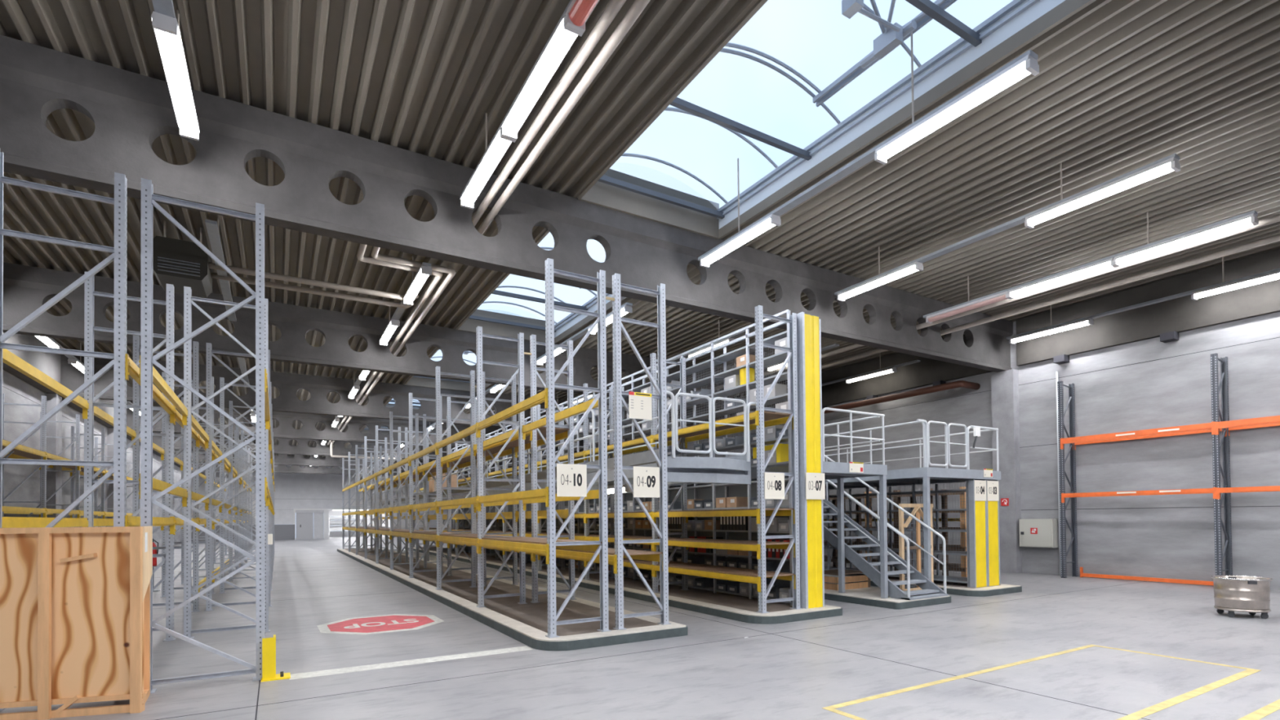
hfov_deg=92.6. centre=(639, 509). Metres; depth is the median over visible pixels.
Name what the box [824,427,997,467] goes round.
railing
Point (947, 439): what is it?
safety gate
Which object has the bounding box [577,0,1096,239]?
window
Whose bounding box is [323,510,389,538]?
window
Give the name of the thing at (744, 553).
carton
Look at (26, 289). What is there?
roof beam
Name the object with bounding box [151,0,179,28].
trunk
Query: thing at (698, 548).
binder
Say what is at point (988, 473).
notice
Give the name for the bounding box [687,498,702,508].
carton
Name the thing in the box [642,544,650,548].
carton
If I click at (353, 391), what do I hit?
diffuser
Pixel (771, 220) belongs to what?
tube light
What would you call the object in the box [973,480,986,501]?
sign
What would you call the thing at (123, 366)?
rack
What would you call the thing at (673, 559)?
storage bin
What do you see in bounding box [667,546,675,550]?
storage bin
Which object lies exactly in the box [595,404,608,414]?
carton
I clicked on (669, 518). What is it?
binder
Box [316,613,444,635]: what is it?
stop marking
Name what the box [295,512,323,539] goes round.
door
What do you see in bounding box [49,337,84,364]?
trunk
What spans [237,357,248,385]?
trunk
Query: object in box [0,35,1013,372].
roof beam
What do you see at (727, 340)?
tube light
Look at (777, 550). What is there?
binder
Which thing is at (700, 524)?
storage bin
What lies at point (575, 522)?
storage bin
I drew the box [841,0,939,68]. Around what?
opener
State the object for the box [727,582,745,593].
storage bin
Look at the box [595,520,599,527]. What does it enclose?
storage bin
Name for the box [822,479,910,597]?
stair handrail
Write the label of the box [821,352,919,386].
trunk
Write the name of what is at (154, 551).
fire extinguisher
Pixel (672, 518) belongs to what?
binder
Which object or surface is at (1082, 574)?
beam
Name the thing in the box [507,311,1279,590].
wall
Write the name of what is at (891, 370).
tube light
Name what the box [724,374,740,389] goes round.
carton
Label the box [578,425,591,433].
storage bin
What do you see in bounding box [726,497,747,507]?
carton
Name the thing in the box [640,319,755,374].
trunk
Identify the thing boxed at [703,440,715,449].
storage bin
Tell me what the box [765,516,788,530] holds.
carton
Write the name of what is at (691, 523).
storage bin
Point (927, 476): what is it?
platform
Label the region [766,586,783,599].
storage bin
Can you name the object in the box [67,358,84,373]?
tube light
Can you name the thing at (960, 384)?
pipe
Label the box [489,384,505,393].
tube light
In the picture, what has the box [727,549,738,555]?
carton
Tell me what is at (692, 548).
binder
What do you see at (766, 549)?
binder
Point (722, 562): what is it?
storage bin
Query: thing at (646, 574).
storage bin
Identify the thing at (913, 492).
shelving
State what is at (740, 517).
binder
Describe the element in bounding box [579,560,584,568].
carton
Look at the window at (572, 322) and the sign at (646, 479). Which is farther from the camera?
the window at (572, 322)
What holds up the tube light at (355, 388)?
attached to the trunk at (357, 382)
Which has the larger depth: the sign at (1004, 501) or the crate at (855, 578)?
the sign at (1004, 501)
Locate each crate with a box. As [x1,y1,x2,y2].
[0,525,152,719]
[824,569,870,590]
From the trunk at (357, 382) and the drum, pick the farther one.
the trunk at (357, 382)
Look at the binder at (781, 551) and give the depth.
9.66 m
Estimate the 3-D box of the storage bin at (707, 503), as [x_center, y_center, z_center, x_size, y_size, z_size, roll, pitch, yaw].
[1.381,-0.109,11.372,0.282,0.160,0.260,0,-1,-31]
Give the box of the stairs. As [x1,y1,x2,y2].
[822,497,947,599]
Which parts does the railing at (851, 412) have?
rail post, rail, rail post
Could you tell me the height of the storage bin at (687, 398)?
0.180 m
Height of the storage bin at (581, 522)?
0.180 m
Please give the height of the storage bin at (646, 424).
0.180 m
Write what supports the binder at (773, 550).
on the shelving at (713, 491)
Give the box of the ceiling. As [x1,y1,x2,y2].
[0,0,1279,461]
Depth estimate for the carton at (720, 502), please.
10.98 m
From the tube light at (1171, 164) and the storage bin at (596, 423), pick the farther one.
the storage bin at (596, 423)
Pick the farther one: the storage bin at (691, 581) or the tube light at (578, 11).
the storage bin at (691, 581)
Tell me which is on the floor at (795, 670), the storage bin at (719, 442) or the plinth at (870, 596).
the plinth at (870, 596)
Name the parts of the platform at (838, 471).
support post, support post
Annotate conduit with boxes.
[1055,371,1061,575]
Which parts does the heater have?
hanger rod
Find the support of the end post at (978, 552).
on the plinth at (952, 588)
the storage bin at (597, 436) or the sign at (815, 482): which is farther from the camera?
the storage bin at (597, 436)
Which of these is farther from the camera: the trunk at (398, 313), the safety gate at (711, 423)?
the trunk at (398, 313)
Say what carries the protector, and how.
on the floor at (795, 670)
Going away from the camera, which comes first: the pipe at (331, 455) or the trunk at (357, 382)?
the trunk at (357, 382)
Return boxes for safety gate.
[656,390,755,462]
[916,418,973,469]
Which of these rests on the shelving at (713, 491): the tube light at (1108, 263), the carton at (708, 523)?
the carton at (708, 523)
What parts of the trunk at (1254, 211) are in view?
hanger rod, hanger rod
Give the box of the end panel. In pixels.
[796,311,824,608]
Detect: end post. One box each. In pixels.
[968,479,987,587]
[986,480,1000,586]
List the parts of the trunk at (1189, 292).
hanger rod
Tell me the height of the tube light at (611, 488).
0.130 m
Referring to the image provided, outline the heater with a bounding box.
[152,220,212,297]
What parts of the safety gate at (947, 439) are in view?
post, rail, post, post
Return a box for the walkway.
[378,448,751,508]
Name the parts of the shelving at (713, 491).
shelf frame, shelf frame, shelf frame, shelf frame, shelf frame, shelf frame, shelf, shelf frame, shelf frame, shelf frame, shelf frame, shelf frame, shelf, shelf frame, rail, shelf, shelf, shelf, shelf frame, shelf, shelf, shelf, shelf, shelf, shelf frame, shelf, shelf, shelf, shelf, shelf, shelf, shelf, shelf, shelf frame, shelf, shelf, shelf, shelf, shelf, shelf, shelf, shelf, shelf, shelf, shelf frame, shelf, shelf, shelf, shelf, shelf, shelf, shelf, shelf, shelf, shelf, shelf frame, shelf, shelf, shelf, shelf, shelf, shelf, shelf, shelf, shelf, shelf, shelf, shelf frame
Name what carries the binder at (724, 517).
on the shelving at (713, 491)
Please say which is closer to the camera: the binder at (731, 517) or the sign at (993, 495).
the binder at (731, 517)
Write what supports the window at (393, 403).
attached to the ceiling
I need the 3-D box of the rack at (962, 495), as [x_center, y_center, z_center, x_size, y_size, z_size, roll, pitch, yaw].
[5.767,0.613,16.731,1.060,2.120,7.100,0,-1,-31]
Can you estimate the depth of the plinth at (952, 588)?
11.61 m
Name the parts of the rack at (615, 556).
post, post, post, post, post, post, post, post, post, post, post, post, post, post, post, post, post, post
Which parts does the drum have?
handle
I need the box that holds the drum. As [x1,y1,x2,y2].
[1210,575,1272,618]
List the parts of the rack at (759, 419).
post, post, post, post, post, post, post, post, post, post, post, post, post, post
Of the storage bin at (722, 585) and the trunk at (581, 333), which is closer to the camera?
the storage bin at (722, 585)
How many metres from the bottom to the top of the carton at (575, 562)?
0.180 m
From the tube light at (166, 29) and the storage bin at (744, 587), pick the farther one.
the storage bin at (744, 587)
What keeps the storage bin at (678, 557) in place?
on the shelving at (713, 491)
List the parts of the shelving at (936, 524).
shelf, shelf frame, shelf, shelf frame, shelf, shelf frame, shelf, shelf, shelf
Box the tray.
[151,0,176,18]
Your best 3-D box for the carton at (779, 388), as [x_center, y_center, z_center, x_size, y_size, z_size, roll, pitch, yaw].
[2.196,-1.916,9.995,0.262,0.220,0.300,0,-1,-31]
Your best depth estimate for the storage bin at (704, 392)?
11.55 m
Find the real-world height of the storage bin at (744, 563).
0.160 m
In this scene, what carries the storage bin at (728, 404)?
on the shelving at (713, 491)
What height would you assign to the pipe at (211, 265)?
0.184 m
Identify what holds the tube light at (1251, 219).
attached to the trunk at (1254, 211)
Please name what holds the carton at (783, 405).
on the shelving at (713, 491)
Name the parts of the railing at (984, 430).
rail post, rail, rail post, rail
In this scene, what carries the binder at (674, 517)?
on the shelving at (713, 491)
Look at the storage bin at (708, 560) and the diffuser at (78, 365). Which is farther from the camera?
the diffuser at (78, 365)
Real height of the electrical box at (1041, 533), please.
0.700 m
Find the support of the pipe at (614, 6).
attached to the roof beam at (128, 110)
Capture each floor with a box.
[0,536,1279,719]
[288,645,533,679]
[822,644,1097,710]
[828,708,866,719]
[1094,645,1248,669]
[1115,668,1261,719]
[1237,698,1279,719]
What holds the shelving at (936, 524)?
on the plinth at (952, 588)
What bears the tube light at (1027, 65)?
attached to the trunk at (868, 156)
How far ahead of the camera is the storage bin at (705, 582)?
11.52 m
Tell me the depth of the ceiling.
8.22 m
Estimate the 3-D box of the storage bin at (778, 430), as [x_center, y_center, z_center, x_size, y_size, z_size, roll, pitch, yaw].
[2.361,-1.221,9.719,0.282,0.160,0.260,0,-1,-31]
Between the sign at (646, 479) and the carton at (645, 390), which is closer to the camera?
the sign at (646, 479)
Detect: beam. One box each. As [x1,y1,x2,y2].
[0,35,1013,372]
[2,262,787,411]
[2,332,180,467]
[46,354,680,436]
[111,401,598,453]
[152,431,546,463]
[173,441,518,471]
[191,453,488,477]
[493,248,1279,466]
[1080,567,1213,585]
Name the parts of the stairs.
toe plate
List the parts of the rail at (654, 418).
rail post, rail, rail post, rail, rail post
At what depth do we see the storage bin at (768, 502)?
9.87 m
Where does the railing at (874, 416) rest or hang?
on the platform at (838, 471)
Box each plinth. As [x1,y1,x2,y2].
[337,547,687,651]
[404,546,842,624]
[824,573,1022,596]
[824,582,951,609]
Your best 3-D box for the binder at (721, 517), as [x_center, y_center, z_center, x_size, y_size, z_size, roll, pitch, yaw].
[1.578,0.220,11.041,0.282,0.290,0.074,0,-1,-31]
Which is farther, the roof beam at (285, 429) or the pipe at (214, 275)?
the roof beam at (285, 429)
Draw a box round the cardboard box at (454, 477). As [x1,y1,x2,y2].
[428,472,457,492]
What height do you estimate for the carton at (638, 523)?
0.180 m
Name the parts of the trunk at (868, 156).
hanger rod, hanger rod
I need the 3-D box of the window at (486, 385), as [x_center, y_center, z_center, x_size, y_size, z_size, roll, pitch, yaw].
[-5.660,-5.073,20.145,2.870,0.860,7.110,0,-1,-31]
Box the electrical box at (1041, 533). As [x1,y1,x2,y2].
[1018,519,1057,547]
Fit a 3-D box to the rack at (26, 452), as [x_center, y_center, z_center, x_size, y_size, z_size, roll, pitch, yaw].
[-14.537,-0.441,14.393,0.844,4.550,23.316,0,-1,-31]
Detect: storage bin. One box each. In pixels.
[564,442,577,448]
[564,560,576,566]
[573,414,582,422]
[574,520,577,527]
[575,505,584,511]
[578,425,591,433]
[579,520,590,527]
[587,411,597,419]
[589,422,598,430]
[589,435,598,443]
[589,505,594,511]
[595,504,599,511]
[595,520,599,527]
[596,564,610,571]
[607,504,610,511]
[608,520,610,528]
[622,503,626,511]
[622,520,627,528]
[622,568,627,576]
[635,502,642,510]
[635,543,642,547]
[635,569,651,577]
[641,420,650,429]
[642,570,651,579]
[666,380,679,390]
[666,398,671,406]
[666,448,680,456]
[667,501,681,509]
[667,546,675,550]
[667,553,681,561]
[668,573,682,582]
[675,546,688,551]
[675,554,694,562]
[675,574,688,584]
[685,391,693,400]
[687,520,695,529]
[687,555,705,564]
[688,575,704,586]
[693,388,711,399]
[693,442,703,450]
[693,499,704,508]
[694,520,704,529]
[694,577,713,587]
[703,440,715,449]
[703,499,712,508]
[704,556,724,565]
[715,436,734,448]
[715,557,736,566]
[716,580,737,591]
[724,397,746,408]
[725,435,743,446]
[727,558,746,568]
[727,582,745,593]
[738,559,757,568]
[739,582,757,595]
[750,432,756,442]
[751,456,756,465]
[751,497,757,506]
[751,560,775,571]
[752,443,788,462]
[752,583,774,596]
[764,498,777,506]
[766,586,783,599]
[776,426,788,438]
[777,520,789,531]
[778,587,790,601]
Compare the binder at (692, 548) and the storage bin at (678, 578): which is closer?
the binder at (692, 548)
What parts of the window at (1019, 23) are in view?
flap frame, edge rail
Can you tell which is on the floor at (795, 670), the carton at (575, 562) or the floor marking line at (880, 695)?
the floor marking line at (880, 695)
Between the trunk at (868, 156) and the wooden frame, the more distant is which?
the wooden frame
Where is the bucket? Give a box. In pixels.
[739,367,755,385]
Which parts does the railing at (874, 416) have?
rail post, rail, rail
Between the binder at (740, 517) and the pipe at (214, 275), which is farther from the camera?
the pipe at (214, 275)
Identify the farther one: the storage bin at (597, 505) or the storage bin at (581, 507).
the storage bin at (581, 507)
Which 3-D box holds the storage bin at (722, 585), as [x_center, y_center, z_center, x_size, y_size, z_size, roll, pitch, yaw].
[1.574,1.375,11.051,0.282,0.160,0.260,0,-1,-31]
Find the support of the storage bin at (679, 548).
on the shelving at (713, 491)
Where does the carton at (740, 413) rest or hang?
on the shelving at (713, 491)
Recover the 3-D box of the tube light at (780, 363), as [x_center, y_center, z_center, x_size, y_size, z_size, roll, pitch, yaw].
[4.247,-4.142,17.222,0.190,0.130,1.764,0,-1,-31]
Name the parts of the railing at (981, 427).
rail, rail, rail post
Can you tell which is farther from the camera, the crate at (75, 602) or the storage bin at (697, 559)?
the storage bin at (697, 559)
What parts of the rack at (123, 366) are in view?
post, post, post, post, post, post, post, post, post, post, post, post, post, post, post, post, post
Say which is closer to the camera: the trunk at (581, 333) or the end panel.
the end panel
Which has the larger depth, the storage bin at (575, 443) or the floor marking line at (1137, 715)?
the storage bin at (575, 443)
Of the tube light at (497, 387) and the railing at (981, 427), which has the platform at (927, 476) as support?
the railing at (981, 427)
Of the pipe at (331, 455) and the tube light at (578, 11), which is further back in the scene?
the pipe at (331, 455)
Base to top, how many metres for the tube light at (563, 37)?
0.130 m
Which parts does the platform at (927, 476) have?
support post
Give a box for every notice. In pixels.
[628,391,652,420]
[848,462,863,472]
[983,468,992,477]
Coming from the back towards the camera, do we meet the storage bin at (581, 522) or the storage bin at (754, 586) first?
the storage bin at (581, 522)
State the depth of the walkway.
8.75 m
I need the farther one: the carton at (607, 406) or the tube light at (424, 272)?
the carton at (607, 406)
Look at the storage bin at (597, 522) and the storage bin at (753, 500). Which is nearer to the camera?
the storage bin at (753, 500)
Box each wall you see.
[2,369,181,546]
[191,462,471,541]
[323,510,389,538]
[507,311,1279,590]
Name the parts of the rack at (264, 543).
post, post, post, post, post, post, post, post, post, post, foot plate, post, post, post, post, post, post, post, post, post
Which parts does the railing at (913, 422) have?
rail post, rail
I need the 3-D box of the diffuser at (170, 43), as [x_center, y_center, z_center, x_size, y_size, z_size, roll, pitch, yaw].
[-4.563,-4.186,6.048,0.150,0.075,1.680,0,-1,-31]
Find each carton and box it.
[574,560,577,568]
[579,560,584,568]
[588,502,598,511]
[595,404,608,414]
[626,500,644,510]
[626,518,644,528]
[627,567,644,577]
[635,520,642,528]
[640,386,648,393]
[642,501,649,510]
[642,520,649,528]
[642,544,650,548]
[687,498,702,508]
[704,520,719,529]
[715,497,726,507]
[715,548,727,554]
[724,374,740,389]
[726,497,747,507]
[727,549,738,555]
[736,354,755,367]
[736,410,753,415]
[738,550,756,555]
[749,388,755,402]
[751,517,757,530]
[764,383,786,398]
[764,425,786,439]
[764,448,776,463]
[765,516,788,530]
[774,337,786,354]
[775,401,787,413]
[776,491,789,506]
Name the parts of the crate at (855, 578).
lid, corner post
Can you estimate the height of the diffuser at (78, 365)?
0.075 m
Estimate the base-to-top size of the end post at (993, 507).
2.050 m
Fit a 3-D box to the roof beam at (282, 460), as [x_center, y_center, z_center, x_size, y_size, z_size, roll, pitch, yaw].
[-19.183,-3.596,42.824,22.150,1.280,0.340,0,-1,-31]
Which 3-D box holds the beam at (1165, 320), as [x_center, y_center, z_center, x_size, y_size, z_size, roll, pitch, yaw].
[1.361,-3.935,29.672,0.250,1.330,64.500,0,-1,-31]
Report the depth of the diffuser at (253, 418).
25.54 m
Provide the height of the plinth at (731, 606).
0.122 m
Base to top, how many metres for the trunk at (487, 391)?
1.260 m
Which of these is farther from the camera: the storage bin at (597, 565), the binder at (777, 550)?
the storage bin at (597, 565)
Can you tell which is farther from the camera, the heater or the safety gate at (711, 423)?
the heater
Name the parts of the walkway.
deck plate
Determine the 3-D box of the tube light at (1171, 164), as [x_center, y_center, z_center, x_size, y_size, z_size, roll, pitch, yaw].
[6.224,-4.281,8.349,0.190,0.130,1.764,0,-1,-31]
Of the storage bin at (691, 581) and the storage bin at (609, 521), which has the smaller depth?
the storage bin at (691, 581)
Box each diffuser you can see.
[72,361,84,373]
[156,29,197,136]
[251,416,255,422]
[348,388,358,398]
[380,323,396,344]
[404,271,428,303]
[568,0,598,26]
[607,487,624,493]
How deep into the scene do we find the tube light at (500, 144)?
7.51 m
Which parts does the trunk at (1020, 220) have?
hanger rod, hanger rod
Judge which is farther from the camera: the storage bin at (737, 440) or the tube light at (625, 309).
the tube light at (625, 309)
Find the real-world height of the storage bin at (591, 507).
0.160 m
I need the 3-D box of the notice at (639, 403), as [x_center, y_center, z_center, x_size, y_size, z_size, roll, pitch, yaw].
[0.006,-1.312,7.737,0.335,0.335,0.006,0,-1,-31]
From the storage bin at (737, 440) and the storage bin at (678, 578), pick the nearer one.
the storage bin at (737, 440)
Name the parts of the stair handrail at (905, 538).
rail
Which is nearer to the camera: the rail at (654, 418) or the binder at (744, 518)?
the binder at (744, 518)
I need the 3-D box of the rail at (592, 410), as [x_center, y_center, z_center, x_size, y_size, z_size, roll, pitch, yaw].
[-6.710,-0.989,20.053,0.035,0.990,23.338,0,-1,-31]
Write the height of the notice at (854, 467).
0.165 m
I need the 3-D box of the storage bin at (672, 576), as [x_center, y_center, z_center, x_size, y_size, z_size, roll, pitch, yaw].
[0.742,1.392,12.452,0.282,0.180,0.220,0,-1,-31]
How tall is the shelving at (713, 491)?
4.598 m
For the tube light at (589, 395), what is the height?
0.130 m
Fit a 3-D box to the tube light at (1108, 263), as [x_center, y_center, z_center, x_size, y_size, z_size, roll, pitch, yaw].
[7.757,-4.255,11.312,0.190,0.130,1.764,0,-1,-31]
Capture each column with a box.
[44,393,62,517]
[106,427,113,526]
[991,368,1022,573]
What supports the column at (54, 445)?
attached to the wall at (15, 390)
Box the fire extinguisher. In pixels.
[152,538,159,591]
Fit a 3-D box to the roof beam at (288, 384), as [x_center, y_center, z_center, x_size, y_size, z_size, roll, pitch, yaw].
[-7.620,-3.971,23.351,22.150,1.280,0.340,0,-1,-31]
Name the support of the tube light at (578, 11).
attached to the trunk at (565, 11)
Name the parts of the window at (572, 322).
edge rail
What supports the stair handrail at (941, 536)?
attached to the stairs
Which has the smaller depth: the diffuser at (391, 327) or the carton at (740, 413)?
the carton at (740, 413)
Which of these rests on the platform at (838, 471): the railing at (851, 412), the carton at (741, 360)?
the railing at (851, 412)
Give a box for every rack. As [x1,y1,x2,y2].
[0,151,248,711]
[1,392,133,527]
[138,177,275,693]
[342,257,614,638]
[362,273,671,630]
[413,305,802,613]
[823,486,967,577]
[1057,353,1279,577]
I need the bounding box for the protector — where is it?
[261,634,290,681]
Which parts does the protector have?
guard plate, plate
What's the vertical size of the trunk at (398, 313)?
0.640 m
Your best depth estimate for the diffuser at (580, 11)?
5.18 m
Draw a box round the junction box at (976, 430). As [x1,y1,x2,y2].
[973,426,980,448]
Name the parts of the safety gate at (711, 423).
post, rail, post, rail, post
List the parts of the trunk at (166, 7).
hanger rod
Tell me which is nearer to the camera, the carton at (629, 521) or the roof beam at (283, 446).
the carton at (629, 521)
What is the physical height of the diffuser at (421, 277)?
0.075 m
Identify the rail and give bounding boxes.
[382,408,595,499]
[414,416,658,493]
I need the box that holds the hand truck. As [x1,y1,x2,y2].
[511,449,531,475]
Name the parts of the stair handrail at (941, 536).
rail post, rail post, rail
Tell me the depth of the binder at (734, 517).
10.65 m
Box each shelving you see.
[451,309,792,605]
[823,480,969,586]
[823,484,967,579]
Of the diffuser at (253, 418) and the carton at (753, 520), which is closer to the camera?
the carton at (753, 520)
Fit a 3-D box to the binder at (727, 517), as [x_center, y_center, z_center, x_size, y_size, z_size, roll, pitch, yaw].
[1.670,0.217,10.886,0.282,0.290,0.074,0,-1,-31]
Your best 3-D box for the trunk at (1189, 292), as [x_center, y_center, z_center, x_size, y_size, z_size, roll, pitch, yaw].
[10.613,-4.644,13.062,0.140,0.640,5.370,0,-1,-31]
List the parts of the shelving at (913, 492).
shelf frame, shelf, shelf, shelf, shelf frame, shelf, shelf, shelf, shelf, shelf, shelf frame, shelf, shelf, shelf, shelf, shelf, shelf frame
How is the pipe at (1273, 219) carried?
attached to the roof beam at (26, 289)
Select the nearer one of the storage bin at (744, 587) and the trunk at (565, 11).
the trunk at (565, 11)
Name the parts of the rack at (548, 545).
post, post, post, post, post, post, post, post, post, post, post, post, post, post, post, post, post, post, post, post, foot plate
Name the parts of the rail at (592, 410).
rail post, rail post, rail, rail post, rail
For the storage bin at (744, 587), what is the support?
on the shelving at (713, 491)
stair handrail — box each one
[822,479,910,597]
[824,454,946,593]
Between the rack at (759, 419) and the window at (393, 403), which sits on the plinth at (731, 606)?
the rack at (759, 419)
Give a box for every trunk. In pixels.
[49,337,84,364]
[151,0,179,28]
[204,217,236,321]
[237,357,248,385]
[348,370,362,394]
[380,256,431,337]
[460,0,572,196]
[464,384,496,404]
[536,302,632,359]
[554,394,588,409]
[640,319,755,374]
[697,31,1038,260]
[714,343,839,383]
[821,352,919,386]
[834,153,1179,295]
[923,209,1257,318]
[1006,256,1279,339]
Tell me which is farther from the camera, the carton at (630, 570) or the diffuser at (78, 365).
the diffuser at (78, 365)
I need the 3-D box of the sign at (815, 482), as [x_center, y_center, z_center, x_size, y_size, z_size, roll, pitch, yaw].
[2.647,-0.355,9.223,0.400,0.400,0.006,0,-1,-31]
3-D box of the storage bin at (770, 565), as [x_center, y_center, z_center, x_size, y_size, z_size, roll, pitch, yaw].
[2.065,0.939,10.223,0.282,0.160,0.260,0,-1,-31]
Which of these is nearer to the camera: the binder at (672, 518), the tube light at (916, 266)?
the tube light at (916, 266)
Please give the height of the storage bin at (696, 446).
0.160 m
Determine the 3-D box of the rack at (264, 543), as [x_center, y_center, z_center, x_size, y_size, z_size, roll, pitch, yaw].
[-10.672,-0.444,16.863,1.062,4.550,26.219,0,-1,-31]
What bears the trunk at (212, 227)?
hanging from the ceiling
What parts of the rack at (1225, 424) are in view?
post, post, post, post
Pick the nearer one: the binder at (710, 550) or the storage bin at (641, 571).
the binder at (710, 550)
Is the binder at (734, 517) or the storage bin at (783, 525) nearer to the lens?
the storage bin at (783, 525)
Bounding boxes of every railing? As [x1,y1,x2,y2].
[764,415,879,462]
[822,407,884,464]
[824,421,925,467]
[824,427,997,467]
[969,425,999,471]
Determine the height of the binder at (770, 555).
0.290 m
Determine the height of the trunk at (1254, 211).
0.640 m
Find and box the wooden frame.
[898,503,933,591]
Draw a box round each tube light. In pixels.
[35,335,59,348]
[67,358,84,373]
[151,11,199,141]
[250,413,255,422]
[321,440,327,444]
[331,418,339,427]
[348,385,359,399]
[359,370,369,380]
[379,319,399,345]
[403,266,431,305]
[459,125,515,208]
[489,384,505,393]
[500,12,582,140]
[536,344,567,365]
[564,0,599,33]
[573,394,592,405]
[587,305,632,334]
[607,484,633,493]
[688,337,734,357]
[699,213,781,267]
[767,361,787,371]
[836,261,923,302]
[845,367,897,383]
[874,54,1039,164]
[925,291,1011,323]
[1008,257,1116,298]
[1008,318,1093,343]
[1024,156,1180,228]
[1113,213,1258,266]
[1191,270,1279,300]
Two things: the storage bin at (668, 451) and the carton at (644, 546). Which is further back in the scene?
the carton at (644, 546)
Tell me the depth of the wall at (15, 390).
16.80 m
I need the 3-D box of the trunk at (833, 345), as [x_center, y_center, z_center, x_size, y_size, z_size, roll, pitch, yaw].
[3.794,-4.512,17.984,0.140,0.640,5.100,0,-1,-31]
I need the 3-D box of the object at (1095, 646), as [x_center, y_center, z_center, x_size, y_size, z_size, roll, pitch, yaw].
[5.497,1.534,6.390,0.065,0.002,1.265,0,-1,-31]
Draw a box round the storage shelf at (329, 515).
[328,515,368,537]
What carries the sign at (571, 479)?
attached to the rack at (548, 545)
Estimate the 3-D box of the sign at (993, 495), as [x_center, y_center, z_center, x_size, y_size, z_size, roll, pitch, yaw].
[6.860,-0.364,11.882,0.390,0.390,0.006,0,-1,-31]
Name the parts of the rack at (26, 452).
post, post, post, post, post, post, post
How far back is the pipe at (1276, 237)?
11.71 m
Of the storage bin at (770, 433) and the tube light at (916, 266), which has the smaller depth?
the storage bin at (770, 433)
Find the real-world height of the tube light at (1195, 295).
0.130 m
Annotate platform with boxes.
[670,461,888,598]
[824,466,1000,581]
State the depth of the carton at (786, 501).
9.59 m
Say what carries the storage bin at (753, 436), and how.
on the shelving at (713, 491)
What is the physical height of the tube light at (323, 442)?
0.130 m
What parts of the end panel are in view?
post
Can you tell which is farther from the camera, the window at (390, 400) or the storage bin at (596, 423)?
the window at (390, 400)
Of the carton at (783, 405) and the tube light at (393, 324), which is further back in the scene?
the tube light at (393, 324)
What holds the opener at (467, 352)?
attached to the window at (486, 385)
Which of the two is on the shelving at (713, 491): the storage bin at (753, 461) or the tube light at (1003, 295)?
the storage bin at (753, 461)
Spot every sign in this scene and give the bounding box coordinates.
[556,463,586,497]
[633,466,659,497]
[764,472,784,499]
[805,472,825,499]
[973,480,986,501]
[986,480,999,501]
[1000,497,1008,506]
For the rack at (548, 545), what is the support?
on the plinth at (526, 624)
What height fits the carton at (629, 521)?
0.220 m
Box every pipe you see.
[208,262,418,300]
[211,271,414,308]
[327,0,626,444]
[330,440,401,460]
[332,0,650,444]
[588,233,1279,434]
[624,213,1279,417]
[822,380,980,413]
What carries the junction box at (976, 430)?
attached to the safety gate at (947, 439)
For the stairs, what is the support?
on the plinth at (870, 596)
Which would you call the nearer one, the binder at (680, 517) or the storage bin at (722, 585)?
the storage bin at (722, 585)
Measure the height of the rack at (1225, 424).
4.620 m
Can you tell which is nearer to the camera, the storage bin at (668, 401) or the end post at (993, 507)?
the end post at (993, 507)
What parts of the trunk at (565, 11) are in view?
hanger rod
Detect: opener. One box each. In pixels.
[462,350,474,354]
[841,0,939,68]
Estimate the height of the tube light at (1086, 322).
0.130 m
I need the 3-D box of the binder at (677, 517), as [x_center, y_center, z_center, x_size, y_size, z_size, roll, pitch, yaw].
[0.864,0.243,12.244,0.282,0.290,0.074,0,-1,-31]
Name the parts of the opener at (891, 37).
motor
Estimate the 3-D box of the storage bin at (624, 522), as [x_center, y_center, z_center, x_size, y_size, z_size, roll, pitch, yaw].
[-0.259,0.344,14.135,0.282,0.160,0.260,0,-1,-31]
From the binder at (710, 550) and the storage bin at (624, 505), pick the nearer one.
the binder at (710, 550)
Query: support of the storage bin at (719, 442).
on the shelving at (713, 491)
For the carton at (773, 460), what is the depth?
9.86 m
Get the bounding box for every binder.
[668,517,671,528]
[671,516,674,528]
[673,516,676,528]
[675,516,679,528]
[679,516,692,528]
[691,536,696,551]
[697,536,708,552]
[702,537,706,552]
[708,537,723,553]
[720,516,723,529]
[723,516,726,529]
[726,516,729,529]
[729,516,733,529]
[733,516,736,530]
[736,516,739,530]
[739,516,742,530]
[742,515,756,530]
[765,538,776,557]
[768,538,783,557]
[771,539,775,557]
[775,539,779,558]
[779,539,785,558]
[783,539,790,558]
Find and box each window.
[360,403,395,431]
[384,397,420,405]
[404,347,493,388]
[455,229,627,344]
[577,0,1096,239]
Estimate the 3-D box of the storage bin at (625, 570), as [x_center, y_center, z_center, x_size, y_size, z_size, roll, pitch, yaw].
[-0.248,1.434,14.120,0.282,0.160,0.260,0,-1,-31]
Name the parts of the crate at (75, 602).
rail, sill, rail, rail, post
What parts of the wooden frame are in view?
panel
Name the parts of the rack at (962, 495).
timber post, timber post, timber post, timber post, timber post, yellow rail, timber rail, timber rail, timber rail, timber post, timber rail, timber post, timber post, timber post, timber post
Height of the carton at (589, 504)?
0.220 m
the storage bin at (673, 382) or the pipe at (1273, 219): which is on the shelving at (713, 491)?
the storage bin at (673, 382)

